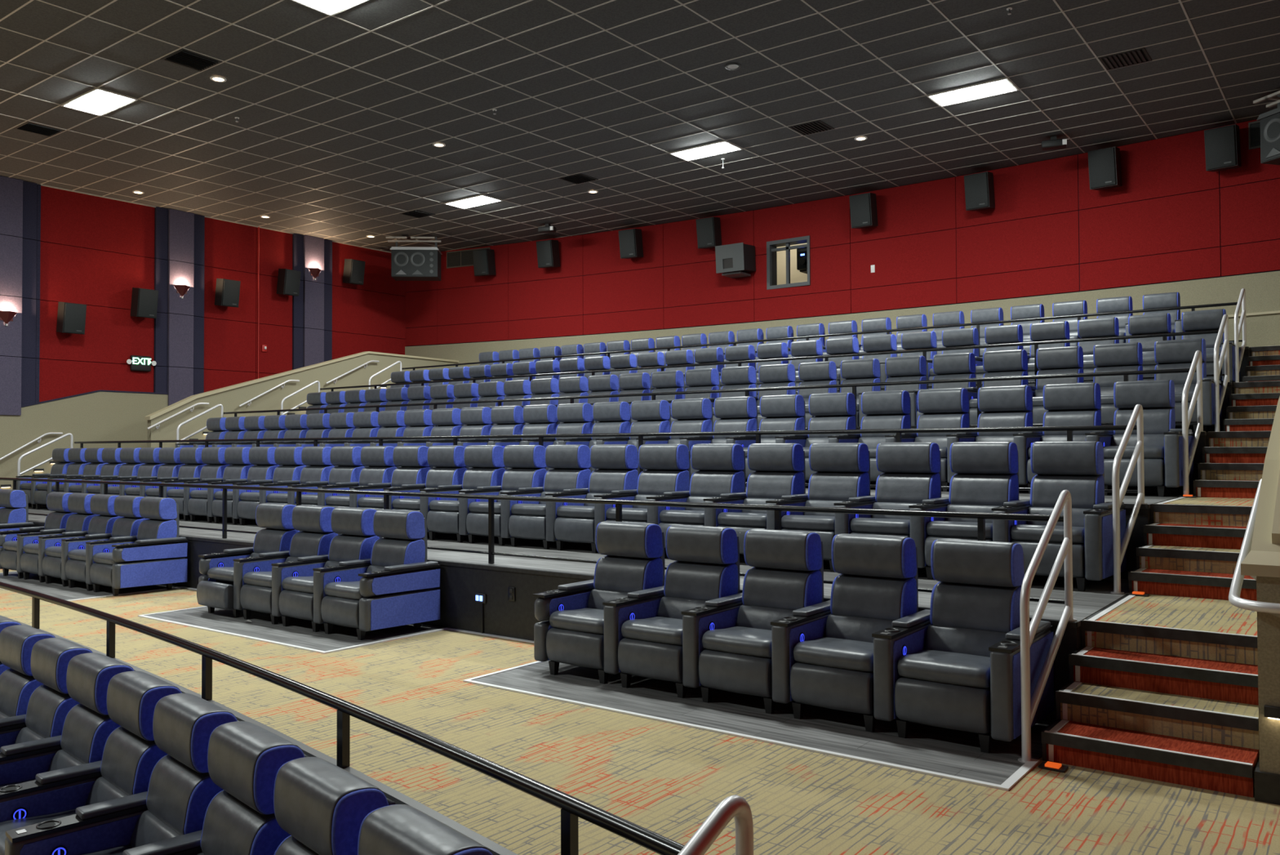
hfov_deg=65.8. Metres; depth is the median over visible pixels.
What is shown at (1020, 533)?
seat cushion
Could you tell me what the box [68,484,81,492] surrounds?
seat cushion
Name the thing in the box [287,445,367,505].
recliner
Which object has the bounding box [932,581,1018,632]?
cushion
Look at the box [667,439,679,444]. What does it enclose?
lumbar cushion
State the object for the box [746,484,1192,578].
floor
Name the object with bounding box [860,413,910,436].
cushion
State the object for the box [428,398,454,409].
cushion
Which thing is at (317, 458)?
recliner
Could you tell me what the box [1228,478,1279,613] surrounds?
wall handrail
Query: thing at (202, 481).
tray
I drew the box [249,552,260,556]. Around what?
lumbar cushion
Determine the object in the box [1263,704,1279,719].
lamp
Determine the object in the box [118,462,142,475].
cushion
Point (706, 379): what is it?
recliner
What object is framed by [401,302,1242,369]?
guard rail
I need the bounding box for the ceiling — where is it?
[0,0,1279,253]
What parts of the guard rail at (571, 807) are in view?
post, post, post, post, post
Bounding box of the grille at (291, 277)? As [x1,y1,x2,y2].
[284,269,301,295]
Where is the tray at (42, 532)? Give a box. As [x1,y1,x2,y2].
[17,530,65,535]
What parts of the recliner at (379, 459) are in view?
armrest, panel, panel, panel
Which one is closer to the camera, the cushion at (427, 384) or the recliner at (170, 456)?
the recliner at (170, 456)
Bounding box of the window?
[766,235,810,289]
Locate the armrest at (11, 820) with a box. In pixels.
[0,808,75,854]
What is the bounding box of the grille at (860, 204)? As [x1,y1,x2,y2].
[849,193,871,227]
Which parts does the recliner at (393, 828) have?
panel, panel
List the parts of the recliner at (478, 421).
armrest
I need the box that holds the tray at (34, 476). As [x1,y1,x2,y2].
[31,475,64,477]
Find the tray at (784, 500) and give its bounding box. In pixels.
[765,497,808,502]
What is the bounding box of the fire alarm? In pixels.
[261,344,266,351]
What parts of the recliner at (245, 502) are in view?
leg, panel, armrest, panel, panel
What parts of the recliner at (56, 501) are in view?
leg, panel, armrest, leg, panel, panel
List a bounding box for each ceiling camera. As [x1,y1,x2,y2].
[537,223,555,233]
[1041,136,1066,150]
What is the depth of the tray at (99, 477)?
17.05 m
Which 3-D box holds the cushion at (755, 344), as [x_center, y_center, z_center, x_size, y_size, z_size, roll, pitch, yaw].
[2.283,-1.632,20.563,0.512,0.295,0.260,-1,-1,37]
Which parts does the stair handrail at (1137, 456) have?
foot plate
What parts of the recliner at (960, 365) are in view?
armrest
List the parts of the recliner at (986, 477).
leg, armrest, panel, panel, panel, panel, panel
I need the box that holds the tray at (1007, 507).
[991,503,1030,511]
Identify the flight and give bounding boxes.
[1041,594,1259,797]
[1128,497,1257,600]
[1193,431,1271,497]
[1222,380,1279,431]
[1242,345,1279,382]
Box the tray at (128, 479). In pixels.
[119,478,157,480]
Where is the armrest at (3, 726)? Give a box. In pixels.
[0,722,26,730]
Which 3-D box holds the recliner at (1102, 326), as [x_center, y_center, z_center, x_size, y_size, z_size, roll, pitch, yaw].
[6.453,-1.030,14.194,0.670,1.114,0.862,-1,-1,37]
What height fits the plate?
0.085 m
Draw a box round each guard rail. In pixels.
[0,477,1064,604]
[0,581,684,854]
[74,425,1137,493]
[223,368,1197,430]
[320,329,1224,395]
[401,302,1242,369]
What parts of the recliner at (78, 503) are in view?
leg, armrest, leg, panel, panel, panel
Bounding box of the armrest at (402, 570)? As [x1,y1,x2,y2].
[358,564,439,576]
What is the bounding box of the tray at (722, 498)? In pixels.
[703,495,746,501]
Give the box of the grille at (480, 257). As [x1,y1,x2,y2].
[472,249,488,275]
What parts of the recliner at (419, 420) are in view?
armrest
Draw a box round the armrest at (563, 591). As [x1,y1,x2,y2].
[532,585,594,597]
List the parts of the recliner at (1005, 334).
armrest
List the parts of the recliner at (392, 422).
armrest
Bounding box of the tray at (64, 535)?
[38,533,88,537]
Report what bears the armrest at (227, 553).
on the recliner at (215, 588)
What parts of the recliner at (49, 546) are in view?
leg, armrest, panel, leg, panel, panel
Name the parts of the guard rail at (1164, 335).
post, toe rail, post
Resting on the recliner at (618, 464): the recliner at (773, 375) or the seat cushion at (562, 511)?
the seat cushion at (562, 511)
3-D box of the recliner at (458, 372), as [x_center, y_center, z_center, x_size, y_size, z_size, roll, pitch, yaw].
[-4.304,-0.820,22.275,0.670,1.114,0.862,-1,-1,37]
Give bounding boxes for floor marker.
[1038,760,1068,771]
[1127,591,1149,595]
[1178,494,1196,497]
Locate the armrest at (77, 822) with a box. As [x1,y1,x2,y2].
[5,804,147,842]
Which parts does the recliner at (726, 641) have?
leg, armrest, panel, panel, panel, leg, panel, panel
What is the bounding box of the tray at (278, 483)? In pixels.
[258,482,300,485]
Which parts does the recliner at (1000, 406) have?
armrest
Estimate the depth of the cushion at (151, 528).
12.09 m
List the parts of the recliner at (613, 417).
armrest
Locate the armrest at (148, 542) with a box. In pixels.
[111,538,187,546]
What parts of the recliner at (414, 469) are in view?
armrest, panel, panel, panel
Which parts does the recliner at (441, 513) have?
leg, armrest, panel, leg, panel, panel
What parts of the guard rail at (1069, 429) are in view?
post, post, post, post, rail, post, post, post, toe rail, post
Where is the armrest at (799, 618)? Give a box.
[770,609,831,626]
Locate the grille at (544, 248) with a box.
[536,240,552,267]
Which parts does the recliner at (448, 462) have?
armrest, panel, panel, panel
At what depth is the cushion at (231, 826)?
3.99 m
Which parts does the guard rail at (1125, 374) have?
post, post, toe rail, post, post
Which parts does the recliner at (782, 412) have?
armrest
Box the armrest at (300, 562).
[271,558,328,566]
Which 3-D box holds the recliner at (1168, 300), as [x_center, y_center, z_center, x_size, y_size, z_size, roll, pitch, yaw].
[8.267,-1.609,15.756,0.824,1.114,0.862,-1,-1,37]
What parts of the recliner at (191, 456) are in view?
panel, armrest, panel, panel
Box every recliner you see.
[0,488,35,546]
[0,491,76,578]
[0,615,21,674]
[0,624,55,718]
[0,637,92,751]
[0,652,133,786]
[0,670,182,854]
[4,693,238,854]
[15,448,75,508]
[16,493,100,582]
[31,448,90,510]
[38,493,122,586]
[47,447,107,494]
[61,495,149,591]
[63,447,127,493]
[81,447,146,493]
[85,496,187,595]
[99,447,164,495]
[119,447,186,515]
[122,720,309,854]
[139,447,209,516]
[160,446,231,520]
[175,417,231,447]
[183,446,256,522]
[193,416,248,447]
[196,502,302,617]
[207,446,282,524]
[212,415,270,447]
[231,414,289,447]
[232,446,309,524]
[233,504,340,624]
[252,413,311,447]
[258,446,337,503]
[271,506,382,631]
[273,413,334,447]
[273,756,395,854]
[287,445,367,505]
[292,391,329,414]
[295,412,358,447]
[311,391,348,413]
[312,509,439,639]
[317,445,399,507]
[319,411,382,466]
[328,389,368,428]
[343,409,408,466]
[349,445,432,510]
[352,388,389,413]
[357,804,493,854]
[368,370,412,402]
[369,408,435,447]
[382,445,468,533]
[384,386,411,410]
[389,368,431,401]
[393,385,433,410]
[396,408,463,466]
[404,384,456,426]
[411,368,451,400]
[419,444,507,542]
[425,406,493,467]
[431,382,480,426]
[433,366,471,399]
[456,364,492,398]
[457,405,525,468]
[458,444,548,545]
[460,381,506,425]
[479,351,499,365]
[480,363,514,397]
[487,379,532,425]
[488,404,559,469]
[492,349,519,377]
[500,444,592,549]
[506,361,537,395]
[514,347,540,375]
[515,377,559,424]
[521,402,594,470]
[532,359,560,395]
[532,520,665,683]
[537,346,561,373]
[545,444,639,552]
[552,376,589,423]
[557,401,631,471]
[558,357,585,394]
[560,343,583,372]
[560,355,610,393]
[560,374,619,423]
[562,342,606,372]
[586,339,630,370]
[589,353,637,392]
[590,372,651,423]
[593,444,690,543]
[595,400,671,469]
[602,524,739,697]
[610,337,655,368]
[617,351,665,391]
[626,370,684,422]
[635,398,713,471]
[637,335,680,367]
[646,443,746,558]
[649,349,693,391]
[664,333,707,365]
[667,368,719,423]
[679,395,757,477]
[681,528,823,713]
[683,346,724,390]
[693,330,734,367]
[703,365,756,425]
[703,443,805,554]
[718,344,755,389]
[724,328,764,367]
[725,394,805,479]
[742,363,795,431]
[755,325,793,368]
[755,342,788,396]
[765,442,870,571]
[770,533,918,732]
[774,392,856,479]
[781,360,837,430]
[788,323,825,363]
[790,339,822,394]
[813,358,880,429]
[822,320,857,361]
[825,337,859,392]
[827,390,911,481]
[833,442,941,537]
[840,333,897,384]
[858,317,891,359]
[858,355,927,429]
[871,538,1054,752]
[880,330,937,391]
[884,387,969,491]
[896,314,927,356]
[907,352,976,428]
[908,441,1018,579]
[926,327,979,389]
[932,311,964,354]
[946,385,1033,487]
[964,349,1028,427]
[970,307,1004,357]
[974,324,1023,387]
[991,440,1126,591]
[1010,303,1044,355]
[1013,382,1101,493]
[1026,346,1084,426]
[1027,320,1070,386]
[1052,300,1087,346]
[1077,316,1119,382]
[1080,296,1133,342]
[1084,379,1194,497]
[1093,342,1142,425]
[1124,292,1184,342]
[1128,312,1171,380]
[1154,337,1222,431]
[1182,308,1239,382]
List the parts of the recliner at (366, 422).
armrest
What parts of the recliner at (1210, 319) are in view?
armrest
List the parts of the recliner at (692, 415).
armrest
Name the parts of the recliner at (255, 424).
armrest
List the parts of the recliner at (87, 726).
panel, armrest, panel, panel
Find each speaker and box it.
[56,301,86,334]
[130,287,158,318]
[214,278,240,307]
[276,268,301,296]
[342,258,365,284]
[386,236,442,280]
[472,248,496,275]
[536,240,559,267]
[618,228,643,258]
[695,217,721,248]
[848,192,878,228]
[964,171,995,211]
[1087,146,1121,190]
[1204,124,1241,172]
[1253,90,1279,164]
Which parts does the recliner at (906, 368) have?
armrest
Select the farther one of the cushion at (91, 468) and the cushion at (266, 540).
the cushion at (91, 468)
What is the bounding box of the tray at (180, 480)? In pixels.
[160,479,199,482]
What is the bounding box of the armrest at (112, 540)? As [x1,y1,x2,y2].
[85,538,137,543]
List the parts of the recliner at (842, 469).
armrest, panel, panel, panel, leg, panel, panel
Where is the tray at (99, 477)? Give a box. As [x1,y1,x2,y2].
[81,476,117,479]
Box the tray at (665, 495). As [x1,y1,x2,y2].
[646,493,689,498]
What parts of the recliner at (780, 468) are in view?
armrest, panel, panel, panel, panel, panel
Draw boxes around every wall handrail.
[0,431,62,460]
[146,402,208,429]
[238,379,299,406]
[325,360,379,383]
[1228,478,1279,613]
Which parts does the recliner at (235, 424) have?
armrest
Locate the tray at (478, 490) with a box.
[458,488,502,492]
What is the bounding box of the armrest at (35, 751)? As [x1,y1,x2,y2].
[0,744,61,760]
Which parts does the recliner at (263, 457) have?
leg, armrest, panel, leg, panel, panel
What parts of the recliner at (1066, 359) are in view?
armrest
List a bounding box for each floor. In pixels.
[0,568,1279,854]
[28,503,1128,722]
[746,431,1223,497]
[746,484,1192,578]
[1191,382,1232,431]
[1238,346,1249,382]
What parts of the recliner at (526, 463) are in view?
leg, armrest, panel, leg, panel, panel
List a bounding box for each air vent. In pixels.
[446,247,490,268]
[1248,120,1260,149]
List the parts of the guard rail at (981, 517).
post, post, post, post, post, post, post, post, rail, post, post, post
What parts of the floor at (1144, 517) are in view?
panel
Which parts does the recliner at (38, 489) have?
leg, armrest, panel, panel, panel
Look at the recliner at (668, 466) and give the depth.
10.27 m
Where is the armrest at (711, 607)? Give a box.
[681,600,742,615]
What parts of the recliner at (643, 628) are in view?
leg, armrest, panel, panel, panel, leg, panel, panel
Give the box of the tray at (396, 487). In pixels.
[382,486,426,489]
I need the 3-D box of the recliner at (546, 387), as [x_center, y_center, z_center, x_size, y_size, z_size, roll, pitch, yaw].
[-1.914,-0.322,17.555,0.670,1.114,0.862,-1,-1,37]
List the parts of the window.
pane, pane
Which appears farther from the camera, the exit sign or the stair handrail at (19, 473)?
the exit sign
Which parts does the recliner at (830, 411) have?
armrest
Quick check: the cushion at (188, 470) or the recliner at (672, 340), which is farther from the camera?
the recliner at (672, 340)
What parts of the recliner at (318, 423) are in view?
armrest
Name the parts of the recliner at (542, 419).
armrest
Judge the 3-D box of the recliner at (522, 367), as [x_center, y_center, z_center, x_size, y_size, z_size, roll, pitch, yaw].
[-2.691,-0.851,21.063,0.670,1.114,0.862,-1,-1,37]
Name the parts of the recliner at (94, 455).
armrest, panel, panel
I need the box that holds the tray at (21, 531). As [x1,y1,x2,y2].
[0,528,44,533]
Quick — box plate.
[475,592,486,603]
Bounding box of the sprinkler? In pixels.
[1006,7,1012,14]
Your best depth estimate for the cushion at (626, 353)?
22.56 m
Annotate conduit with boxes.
[257,226,259,378]
[481,603,484,632]
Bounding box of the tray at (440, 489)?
[419,487,462,491]
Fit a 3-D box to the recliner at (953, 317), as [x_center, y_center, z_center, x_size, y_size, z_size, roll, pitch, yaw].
[5.423,-1.554,17.892,0.682,1.114,0.862,-1,-1,37]
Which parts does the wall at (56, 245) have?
fabric panel, fabric panel, fabric panel, fabric panel, fabric panel, fabric panel, fabric panel, fabric panel, fabric panel, fabric panel, fabric panel, fabric panel, fabric panel, fabric panel, fabric panel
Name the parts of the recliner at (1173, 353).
leg, leg, armrest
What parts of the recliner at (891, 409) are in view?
armrest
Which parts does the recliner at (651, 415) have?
armrest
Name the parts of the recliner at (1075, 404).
armrest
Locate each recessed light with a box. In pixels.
[132,191,143,194]
[209,75,226,82]
[260,215,270,217]
[432,142,445,146]
[587,190,598,193]
[724,63,740,70]
[854,136,866,141]
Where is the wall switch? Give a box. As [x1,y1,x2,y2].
[871,264,875,272]
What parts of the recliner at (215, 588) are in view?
leg, frame, armrest, panel, leg, panel, panel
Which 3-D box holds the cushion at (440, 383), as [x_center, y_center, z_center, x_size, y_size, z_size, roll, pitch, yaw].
[-4.642,-0.953,22.841,0.512,0.295,0.260,-1,-1,37]
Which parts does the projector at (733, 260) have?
plate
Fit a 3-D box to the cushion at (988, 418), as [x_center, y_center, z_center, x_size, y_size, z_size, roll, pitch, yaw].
[3.902,-0.030,10.575,0.512,0.295,0.260,-1,-1,37]
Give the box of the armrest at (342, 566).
[312,562,371,571]
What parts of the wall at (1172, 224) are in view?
fabric panel, fabric panel, fabric panel, fabric panel, fabric panel, fabric panel, fabric panel, fabric panel, fabric panel, fabric panel, fabric panel, fabric panel, fabric panel, fabric panel, fabric panel, fabric panel, fabric panel, fabric panel, fabric panel, fabric panel, fabric panel, fabric panel, fabric panel, fabric panel, fabric panel, fabric panel, fabric panel, fabric panel, fabric panel, fabric panel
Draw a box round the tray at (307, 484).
[287,483,328,486]
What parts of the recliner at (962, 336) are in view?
armrest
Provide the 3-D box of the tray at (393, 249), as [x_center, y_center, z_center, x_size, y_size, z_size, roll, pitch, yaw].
[-5.725,-4.522,25.318,1.240,0.070,0.630,0,-1,-3]
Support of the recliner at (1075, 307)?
on the floor at (1246, 352)
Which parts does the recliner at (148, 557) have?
leg, armrest, panel, leg, armrest, panel, panel, panel, leg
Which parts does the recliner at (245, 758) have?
armrest, panel, panel, panel, panel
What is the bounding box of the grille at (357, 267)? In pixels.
[350,259,365,284]
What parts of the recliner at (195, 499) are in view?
leg, armrest, panel, leg, panel, panel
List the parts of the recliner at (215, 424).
armrest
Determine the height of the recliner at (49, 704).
1.114 m
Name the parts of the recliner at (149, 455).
panel, armrest, panel, panel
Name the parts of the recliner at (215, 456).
armrest, panel, leg, panel, panel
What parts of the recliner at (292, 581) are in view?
leg, armrest, panel, leg, panel, panel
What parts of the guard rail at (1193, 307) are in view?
post, toe rail, post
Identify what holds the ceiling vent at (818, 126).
in the ceiling
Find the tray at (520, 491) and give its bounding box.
[500,489,543,493]
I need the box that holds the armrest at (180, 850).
[169,845,201,854]
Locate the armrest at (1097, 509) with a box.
[1083,505,1125,514]
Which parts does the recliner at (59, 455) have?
armrest, panel, leg, panel, panel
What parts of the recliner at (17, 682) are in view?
panel, panel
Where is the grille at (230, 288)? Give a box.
[222,279,239,306]
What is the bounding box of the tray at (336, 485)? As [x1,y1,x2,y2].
[317,484,359,487]
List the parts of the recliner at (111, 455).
armrest, panel, panel, panel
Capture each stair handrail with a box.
[17,432,73,475]
[176,404,223,443]
[280,380,319,414]
[368,360,401,389]
[677,794,753,854]
[1017,489,1076,762]
[1111,404,1147,593]
[1182,350,1205,494]
[1213,314,1229,431]
[1234,288,1246,382]
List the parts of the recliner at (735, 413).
armrest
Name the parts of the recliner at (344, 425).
armrest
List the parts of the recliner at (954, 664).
armrest, leg, panel, panel, panel, leg, panel, panel, armrest, panel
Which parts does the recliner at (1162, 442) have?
armrest, leg, leg, leg, armrest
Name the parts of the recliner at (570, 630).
leg, armrest, panel, panel, panel, leg, panel, panel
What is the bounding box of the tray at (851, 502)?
[833,499,875,505]
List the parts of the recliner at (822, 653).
leg, armrest, panel, panel, panel, leg, panel, panel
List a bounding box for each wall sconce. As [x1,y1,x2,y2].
[0,311,17,325]
[173,284,190,298]
[307,267,320,279]
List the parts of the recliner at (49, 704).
panel, armrest, panel, panel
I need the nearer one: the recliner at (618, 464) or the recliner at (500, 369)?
the recliner at (618, 464)
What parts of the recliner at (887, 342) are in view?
armrest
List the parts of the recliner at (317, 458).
panel, armrest, panel, panel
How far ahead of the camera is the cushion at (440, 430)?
15.72 m
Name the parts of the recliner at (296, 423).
armrest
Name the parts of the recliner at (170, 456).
armrest, panel, panel, panel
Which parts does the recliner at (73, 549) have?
leg, armrest, panel, leg, panel, panel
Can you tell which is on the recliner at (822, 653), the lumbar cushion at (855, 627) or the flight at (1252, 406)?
the lumbar cushion at (855, 627)
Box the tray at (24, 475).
[15,475,48,476]
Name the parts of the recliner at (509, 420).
armrest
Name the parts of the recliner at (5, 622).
panel, panel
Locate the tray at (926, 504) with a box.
[908,501,949,508]
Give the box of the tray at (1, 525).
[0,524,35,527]
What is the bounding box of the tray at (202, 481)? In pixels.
[183,480,223,482]
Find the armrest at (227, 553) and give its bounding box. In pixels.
[198,550,253,557]
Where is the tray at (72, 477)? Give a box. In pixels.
[63,476,98,478]
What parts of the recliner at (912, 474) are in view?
armrest, panel, panel, panel, panel, panel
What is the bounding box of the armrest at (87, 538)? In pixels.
[61,535,111,541]
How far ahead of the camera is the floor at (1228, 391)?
11.62 m
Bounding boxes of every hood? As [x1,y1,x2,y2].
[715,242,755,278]
[1062,138,1066,144]
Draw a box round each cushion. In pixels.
[0,506,22,526]
[0,667,35,716]
[0,711,9,718]
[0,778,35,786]
[2,540,17,551]
[13,726,44,743]
[20,482,31,488]
[22,542,38,554]
[25,684,70,737]
[35,483,47,489]
[44,511,71,528]
[44,546,61,557]
[47,749,84,771]
[50,462,71,474]
[52,484,63,490]
[60,702,110,763]
[65,512,93,531]
[66,462,89,474]
[67,548,85,560]
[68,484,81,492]
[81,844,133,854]
[83,462,103,475]
[85,776,127,804]
[86,485,100,493]
[88,515,116,534]
[93,551,154,564]
[100,462,126,475]
[100,725,155,795]
[107,486,119,493]
[111,516,143,537]
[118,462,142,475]
[124,487,139,494]
[130,809,180,847]
[137,462,163,476]
[137,518,174,539]
[145,488,159,495]
[146,754,209,835]
[156,463,181,478]
[167,488,183,497]
[177,463,204,479]
[190,489,207,497]
[200,463,224,480]
[200,789,275,854]
[205,431,227,439]
[207,566,233,582]
[213,490,232,499]
[222,464,249,481]
[223,430,248,442]
[239,491,259,501]
[242,430,266,442]
[243,571,271,586]
[247,464,276,482]
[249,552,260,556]
[253,528,294,552]
[262,429,288,442]
[266,493,287,502]
[272,465,301,483]
[275,835,319,854]
[281,575,313,592]
[283,428,309,442]
[284,555,298,561]
[289,530,332,556]
[294,493,317,503]
[299,465,331,484]
[304,427,332,441]
[306,404,327,414]
[324,495,349,505]
[324,560,338,566]
[324,580,404,599]
[325,403,346,413]
[327,427,355,441]
[328,465,363,484]
[328,533,373,561]
[343,402,366,412]
[351,426,380,441]
[357,497,383,506]
[359,466,395,485]
[364,401,387,411]
[365,564,384,572]
[371,537,419,566]
[376,426,406,440]
[384,400,408,410]
[390,382,408,387]
[391,466,428,486]
[391,497,420,509]
[402,425,433,440]
[405,399,431,410]
[408,381,428,386]
[426,466,462,488]
[427,379,448,386]
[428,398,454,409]
[429,499,458,511]
[430,425,462,439]
[448,377,469,385]
[452,396,479,408]
[458,424,492,439]
[462,466,499,488]
[468,377,489,383]
[468,501,501,513]
[476,395,504,407]
[480,362,498,365]
[488,423,524,439]
[489,375,512,382]
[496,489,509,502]
[499,360,519,364]
[502,394,531,405]
[502,467,542,490]
[511,373,535,380]
[511,502,546,515]
[519,359,539,362]
[521,422,557,440]
[529,393,559,404]
[534,372,559,379]
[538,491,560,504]
[539,357,560,360]
[543,468,586,492]
[549,608,604,633]
[552,440,559,444]
[555,422,592,439]
[556,505,594,518]
[557,391,587,404]
[558,370,584,379]
[561,355,582,359]
[583,354,605,360]
[583,368,609,378]
[583,493,611,506]
[586,390,618,404]
[587,588,628,609]
[588,440,596,448]
[589,468,635,493]
[591,421,630,439]
[595,555,657,592]
[605,506,647,520]
[609,351,629,357]
[609,367,636,377]
[617,388,650,401]
[621,616,682,644]
[626,439,636,447]
[629,419,670,439]
[631,350,654,357]
[632,494,663,508]
[636,365,661,376]
[637,469,685,494]
[649,386,684,400]
[656,347,679,356]
[657,595,705,618]
[659,509,704,523]
[664,364,693,373]
[665,560,732,600]
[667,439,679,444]
[670,418,711,439]
[682,346,706,353]
[684,385,719,399]
[684,496,716,511]
[690,470,740,497]
[693,361,723,372]
[702,626,771,657]
[709,343,733,351]
[710,438,726,443]
[712,417,756,438]
[717,511,766,526]
[720,383,755,397]
[724,360,755,367]
[736,604,793,629]
[737,342,763,350]
[742,447,747,457]
[742,497,774,513]
[743,566,817,609]
[746,471,799,498]
[755,357,787,373]
[756,377,764,383]
[757,382,795,399]
[757,405,759,413]
[759,416,804,438]
[760,437,775,443]
[766,339,793,347]
[781,514,835,530]
[790,355,822,370]
[793,636,873,671]
[795,375,803,382]
[796,337,824,346]
[797,379,836,398]
[803,397,808,404]
[803,447,809,457]
[804,404,808,412]
[804,437,829,447]
[804,499,846,515]
[808,415,855,437]
[808,471,865,501]
[824,613,893,642]
[828,334,857,338]
[828,352,858,368]
[831,573,911,620]
[836,373,839,380]
[840,377,879,395]
[850,517,910,533]
[856,402,858,411]
[857,436,886,446]
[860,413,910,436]
[861,331,891,346]
[862,351,897,362]
[867,446,876,457]
[871,502,922,519]
[876,472,936,502]
[884,375,926,391]
[896,328,926,343]
[897,346,905,351]
[897,648,990,688]
[901,347,937,359]
[914,435,946,446]
[916,412,968,436]
[924,624,1006,656]
[926,520,992,537]
[929,368,937,375]
[932,373,975,388]
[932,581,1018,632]
[933,326,964,341]
[937,344,946,347]
[938,446,946,457]
[942,345,978,356]
[945,504,1001,523]
[951,473,1014,506]
[969,398,977,408]
[970,323,1003,337]
[975,365,986,373]
[975,435,1013,442]
[977,410,1032,435]
[979,341,987,348]
[982,370,1027,386]
[984,342,1022,351]
[1010,320,1044,334]
[1010,524,1084,542]
[1022,334,1030,338]
[1022,338,1033,342]
[1026,506,1090,526]
[1027,362,1039,371]
[1028,357,1034,363]
[1029,339,1069,357]
[1031,474,1099,508]
[1032,396,1043,406]
[1034,389,1043,396]
[1035,367,1083,389]
[1040,435,1086,441]
[1042,408,1101,435]
[1053,316,1087,331]
[1069,331,1077,335]
[1070,335,1077,342]
[1077,336,1119,355]
[1083,354,1093,359]
[1083,360,1097,368]
[1093,364,1142,386]
[1096,313,1133,328]
[1100,386,1113,394]
[1100,394,1114,404]
[1102,445,1164,458]
[1111,434,1164,446]
[1113,407,1175,434]
[1119,328,1125,333]
[1119,332,1125,340]
[1128,333,1171,351]
[1142,309,1180,324]
[1142,351,1154,356]
[1142,356,1157,365]
[1154,361,1206,384]
[1174,383,1195,391]
[1174,391,1193,402]
[1182,329,1224,347]
[1205,346,1221,353]
[1205,353,1220,362]
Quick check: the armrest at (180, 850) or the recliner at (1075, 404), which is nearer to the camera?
the armrest at (180, 850)
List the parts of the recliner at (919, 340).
armrest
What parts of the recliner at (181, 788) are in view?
armrest, panel, panel, panel, panel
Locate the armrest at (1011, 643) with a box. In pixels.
[988,625,1053,653]
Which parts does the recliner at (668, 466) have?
armrest, panel, panel, panel, panel, panel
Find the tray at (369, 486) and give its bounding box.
[349,484,391,488]
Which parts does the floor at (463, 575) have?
panel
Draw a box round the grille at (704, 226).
[696,217,714,248]
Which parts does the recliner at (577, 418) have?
armrest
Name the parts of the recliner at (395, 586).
leg, armrest, panel, leg, armrest, panel, panel, panel, leg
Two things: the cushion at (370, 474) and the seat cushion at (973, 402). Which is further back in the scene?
the cushion at (370, 474)
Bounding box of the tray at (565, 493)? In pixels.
[545,491,589,495]
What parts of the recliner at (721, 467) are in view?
armrest, panel, panel, panel, panel, panel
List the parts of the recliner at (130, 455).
armrest, panel, panel, panel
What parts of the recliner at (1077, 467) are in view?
armrest, panel, panel, panel, leg, panel, panel, armrest, panel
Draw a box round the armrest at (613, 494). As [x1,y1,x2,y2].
[593,492,637,497]
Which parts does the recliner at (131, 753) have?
panel, armrest, panel, panel, panel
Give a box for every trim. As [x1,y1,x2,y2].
[181,586,196,590]
[446,627,533,643]
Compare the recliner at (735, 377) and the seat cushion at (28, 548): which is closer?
the seat cushion at (28, 548)
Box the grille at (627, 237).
[618,229,635,257]
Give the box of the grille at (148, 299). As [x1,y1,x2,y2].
[137,288,158,318]
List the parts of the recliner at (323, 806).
panel, panel, panel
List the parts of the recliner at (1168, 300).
armrest, armrest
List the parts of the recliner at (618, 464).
leg, armrest, panel, leg, panel, panel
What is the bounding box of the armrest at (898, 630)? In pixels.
[871,619,930,639]
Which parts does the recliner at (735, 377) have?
armrest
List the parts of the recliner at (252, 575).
leg, armrest, panel, leg, panel, panel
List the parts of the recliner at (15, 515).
panel, armrest, panel, panel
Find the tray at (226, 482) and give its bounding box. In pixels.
[207,480,247,484]
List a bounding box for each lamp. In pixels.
[0,484,11,487]
[33,468,44,471]
[126,359,131,364]
[151,360,156,365]
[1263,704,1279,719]
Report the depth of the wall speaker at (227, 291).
23.01 m
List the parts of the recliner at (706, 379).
armrest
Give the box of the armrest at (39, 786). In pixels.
[0,771,102,798]
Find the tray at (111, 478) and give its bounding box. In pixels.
[99,477,137,479]
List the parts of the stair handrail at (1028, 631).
foot plate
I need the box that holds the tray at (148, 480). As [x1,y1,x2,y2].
[139,479,177,481]
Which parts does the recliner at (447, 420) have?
armrest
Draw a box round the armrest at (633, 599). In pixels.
[602,592,664,606]
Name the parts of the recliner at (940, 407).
armrest, leg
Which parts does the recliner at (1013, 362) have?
armrest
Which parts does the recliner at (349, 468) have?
panel, armrest, panel, panel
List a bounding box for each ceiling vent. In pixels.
[13,120,65,137]
[160,48,222,71]
[399,209,435,217]
[557,173,598,184]
[787,120,834,135]
[1097,47,1151,71]
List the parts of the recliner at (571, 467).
leg, armrest, panel, leg, panel, panel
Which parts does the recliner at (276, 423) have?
armrest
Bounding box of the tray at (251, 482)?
[232,481,272,484]
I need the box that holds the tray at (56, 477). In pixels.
[47,475,80,478]
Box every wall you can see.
[0,175,406,488]
[0,614,518,854]
[144,351,458,447]
[404,119,1279,577]
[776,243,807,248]
[1240,396,1279,804]
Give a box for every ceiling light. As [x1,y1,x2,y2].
[60,88,137,115]
[291,0,368,16]
[444,195,502,208]
[668,140,742,161]
[926,77,1019,106]
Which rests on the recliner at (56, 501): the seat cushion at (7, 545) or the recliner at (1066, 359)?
the seat cushion at (7, 545)
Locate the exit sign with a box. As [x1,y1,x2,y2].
[126,355,156,371]
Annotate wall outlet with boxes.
[507,586,515,600]
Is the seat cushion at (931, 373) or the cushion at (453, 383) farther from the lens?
the cushion at (453, 383)
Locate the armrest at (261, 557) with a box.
[233,554,289,561]

